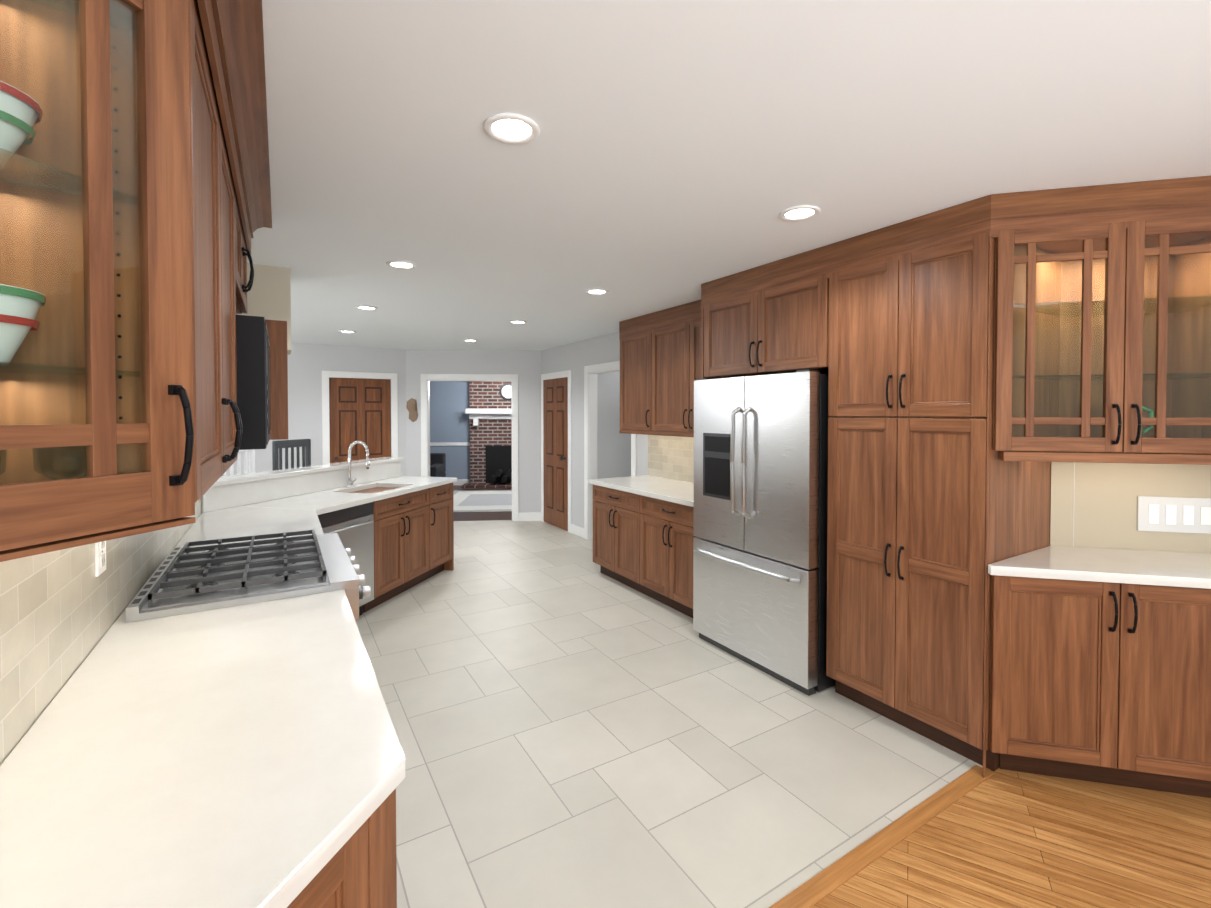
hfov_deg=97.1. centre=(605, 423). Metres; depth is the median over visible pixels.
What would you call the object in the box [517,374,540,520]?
trim
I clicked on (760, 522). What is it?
refrigerator
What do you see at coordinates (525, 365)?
wall
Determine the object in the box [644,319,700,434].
upper cabinet
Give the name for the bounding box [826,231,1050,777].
pantry cabinet
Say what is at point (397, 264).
recessed light
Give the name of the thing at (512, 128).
recessed light
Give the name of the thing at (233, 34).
crown molding
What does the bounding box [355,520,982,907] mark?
floor
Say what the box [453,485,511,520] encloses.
floor
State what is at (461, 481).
trim
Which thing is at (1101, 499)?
backsplash
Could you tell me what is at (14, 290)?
bowl
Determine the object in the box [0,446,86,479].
glassware
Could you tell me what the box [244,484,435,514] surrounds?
countertop
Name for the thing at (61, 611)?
backsplash
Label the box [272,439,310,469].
bar stool
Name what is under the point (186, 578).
gas range
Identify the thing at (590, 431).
trim
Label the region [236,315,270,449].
over-the-range microwave
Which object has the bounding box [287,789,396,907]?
base cabinet
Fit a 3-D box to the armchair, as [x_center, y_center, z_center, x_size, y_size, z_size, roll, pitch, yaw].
[-3.551,0.981,10.156,0.850,0.784,0.800,0,1,-4]
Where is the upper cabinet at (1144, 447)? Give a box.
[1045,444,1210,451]
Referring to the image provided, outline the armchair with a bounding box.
[430,453,445,476]
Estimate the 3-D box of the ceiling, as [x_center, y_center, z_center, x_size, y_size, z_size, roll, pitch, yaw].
[-0.673,-1.062,5.658,12.100,0.100,17.500,-1,1,-31]
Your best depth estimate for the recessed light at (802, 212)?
2.42 m
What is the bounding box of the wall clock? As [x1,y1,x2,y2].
[499,383,510,400]
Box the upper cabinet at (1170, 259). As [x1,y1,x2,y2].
[1125,216,1210,443]
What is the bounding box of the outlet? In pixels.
[95,541,105,576]
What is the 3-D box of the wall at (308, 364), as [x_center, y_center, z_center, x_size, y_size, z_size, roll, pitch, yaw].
[-5.042,0.206,6.315,5.230,2.460,0.120,-1,1,-31]
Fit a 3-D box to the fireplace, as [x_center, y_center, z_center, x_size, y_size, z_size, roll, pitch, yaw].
[-2.135,0.119,11.379,1.735,2.458,0.549,0,1,-4]
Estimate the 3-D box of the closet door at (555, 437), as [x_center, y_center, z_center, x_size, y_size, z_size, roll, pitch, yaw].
[-0.716,0.401,7.308,0.082,2.020,0.756,-1,1,-31]
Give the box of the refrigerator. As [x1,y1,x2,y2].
[693,369,834,695]
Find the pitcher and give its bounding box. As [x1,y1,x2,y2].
[1141,406,1153,437]
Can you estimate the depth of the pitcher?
2.30 m
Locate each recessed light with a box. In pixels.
[339,330,355,332]
[355,305,377,310]
[386,260,416,269]
[463,339,477,341]
[483,113,539,144]
[509,320,526,323]
[585,288,608,294]
[779,205,820,220]
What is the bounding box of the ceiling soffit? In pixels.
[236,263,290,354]
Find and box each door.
[329,378,390,462]
[543,377,567,530]
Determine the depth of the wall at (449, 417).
11.56 m
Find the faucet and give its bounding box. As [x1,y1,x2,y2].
[346,441,369,486]
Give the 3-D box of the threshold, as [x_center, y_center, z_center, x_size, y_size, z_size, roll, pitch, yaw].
[-1.037,1.532,0.694,6.280,0.004,0.065,-1,1,-31]
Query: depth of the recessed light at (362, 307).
4.58 m
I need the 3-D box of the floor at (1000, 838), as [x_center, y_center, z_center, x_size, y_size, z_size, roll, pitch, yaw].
[1.801,1.577,-0.299,10.100,0.050,4.670,-1,1,-31]
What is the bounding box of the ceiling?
[247,0,1210,350]
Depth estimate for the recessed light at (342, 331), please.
5.90 m
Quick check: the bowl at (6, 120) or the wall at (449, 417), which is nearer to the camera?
the bowl at (6, 120)
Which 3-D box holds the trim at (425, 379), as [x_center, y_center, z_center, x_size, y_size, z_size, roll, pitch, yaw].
[-2.049,0.355,7.660,1.410,2.115,0.690,-1,1,-31]
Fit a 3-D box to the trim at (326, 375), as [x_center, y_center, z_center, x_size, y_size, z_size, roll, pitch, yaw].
[-5.045,0.380,6.237,5.200,2.115,0.016,-1,1,-31]
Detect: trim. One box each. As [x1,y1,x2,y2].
[322,371,397,463]
[420,374,517,520]
[430,442,469,484]
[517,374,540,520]
[541,361,636,539]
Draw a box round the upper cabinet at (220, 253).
[188,0,242,501]
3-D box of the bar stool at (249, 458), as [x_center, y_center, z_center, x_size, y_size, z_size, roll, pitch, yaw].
[-2.846,0.817,4.278,0.380,1.310,0.406,0,1,14]
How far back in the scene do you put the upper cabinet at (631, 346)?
5.12 m
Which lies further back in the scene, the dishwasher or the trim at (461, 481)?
the trim at (461, 481)
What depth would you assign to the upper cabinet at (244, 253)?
2.14 m
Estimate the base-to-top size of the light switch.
0.160 m
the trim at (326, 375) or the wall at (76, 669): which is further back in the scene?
the trim at (326, 375)
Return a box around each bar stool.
[222,449,254,476]
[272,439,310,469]
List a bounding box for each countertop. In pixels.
[0,506,404,907]
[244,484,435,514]
[319,476,456,491]
[589,475,693,506]
[988,546,1210,625]
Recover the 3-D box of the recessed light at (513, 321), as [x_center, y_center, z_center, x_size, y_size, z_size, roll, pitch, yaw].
[-0.869,-1.001,5.307,0.179,0.009,0.179,-1,1,-40]
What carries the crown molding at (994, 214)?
attached to the wall at (614, 451)
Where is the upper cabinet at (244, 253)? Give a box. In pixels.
[240,215,251,313]
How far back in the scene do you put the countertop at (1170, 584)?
2.17 m
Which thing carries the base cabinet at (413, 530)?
on the floor at (574, 726)
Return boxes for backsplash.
[0,498,201,762]
[648,435,693,482]
[1050,462,1210,553]
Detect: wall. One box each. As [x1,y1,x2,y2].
[0,514,200,765]
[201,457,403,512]
[221,343,406,476]
[406,349,540,512]
[430,381,469,478]
[541,332,1074,546]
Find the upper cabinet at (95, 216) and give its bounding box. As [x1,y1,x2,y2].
[0,0,195,561]
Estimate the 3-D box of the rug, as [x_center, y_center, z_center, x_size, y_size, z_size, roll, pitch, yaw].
[-2.006,1.375,9.630,1.850,0.014,2.300,0,1,-4]
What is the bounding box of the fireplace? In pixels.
[461,381,511,488]
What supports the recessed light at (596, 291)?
in the ceiling
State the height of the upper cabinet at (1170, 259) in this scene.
0.858 m
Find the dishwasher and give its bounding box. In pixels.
[317,502,373,615]
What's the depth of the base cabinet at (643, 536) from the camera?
4.21 m
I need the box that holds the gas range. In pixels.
[126,530,370,622]
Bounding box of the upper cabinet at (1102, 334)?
[993,222,1128,443]
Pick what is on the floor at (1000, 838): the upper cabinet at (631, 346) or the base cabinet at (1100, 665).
the base cabinet at (1100, 665)
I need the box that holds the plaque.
[406,398,417,421]
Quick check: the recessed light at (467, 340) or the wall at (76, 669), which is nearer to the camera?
the wall at (76, 669)
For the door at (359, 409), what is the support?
in the wall at (308, 364)
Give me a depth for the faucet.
4.60 m
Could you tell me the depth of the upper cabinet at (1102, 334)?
2.21 m
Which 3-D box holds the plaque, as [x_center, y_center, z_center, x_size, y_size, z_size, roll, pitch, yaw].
[-2.740,-0.186,7.581,0.160,0.340,0.014,0,1,-4]
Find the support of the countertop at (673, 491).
on the base cabinet at (643, 536)
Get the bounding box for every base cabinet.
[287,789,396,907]
[362,483,453,612]
[589,483,632,587]
[633,495,695,617]
[989,578,1210,797]
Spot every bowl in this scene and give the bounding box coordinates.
[0,81,42,152]
[0,284,45,362]
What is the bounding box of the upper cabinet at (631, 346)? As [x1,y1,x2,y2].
[620,332,643,430]
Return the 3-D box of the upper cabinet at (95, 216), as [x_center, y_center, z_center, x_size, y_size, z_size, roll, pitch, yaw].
[-0.761,-0.375,0.688,0.342,1.093,0.337,-1,1,-31]
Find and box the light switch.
[1137,496,1210,533]
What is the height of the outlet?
0.120 m
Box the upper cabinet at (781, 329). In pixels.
[701,274,828,378]
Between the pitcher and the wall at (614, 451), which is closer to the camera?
the pitcher
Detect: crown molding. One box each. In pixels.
[197,0,271,253]
[619,176,1210,339]
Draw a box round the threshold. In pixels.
[769,765,992,907]
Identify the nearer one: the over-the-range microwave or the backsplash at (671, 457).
the over-the-range microwave
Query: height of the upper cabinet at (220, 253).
1.066 m
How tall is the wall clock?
0.380 m
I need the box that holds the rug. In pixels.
[453,490,511,511]
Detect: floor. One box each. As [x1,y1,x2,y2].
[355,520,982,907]
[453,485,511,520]
[811,767,1210,907]

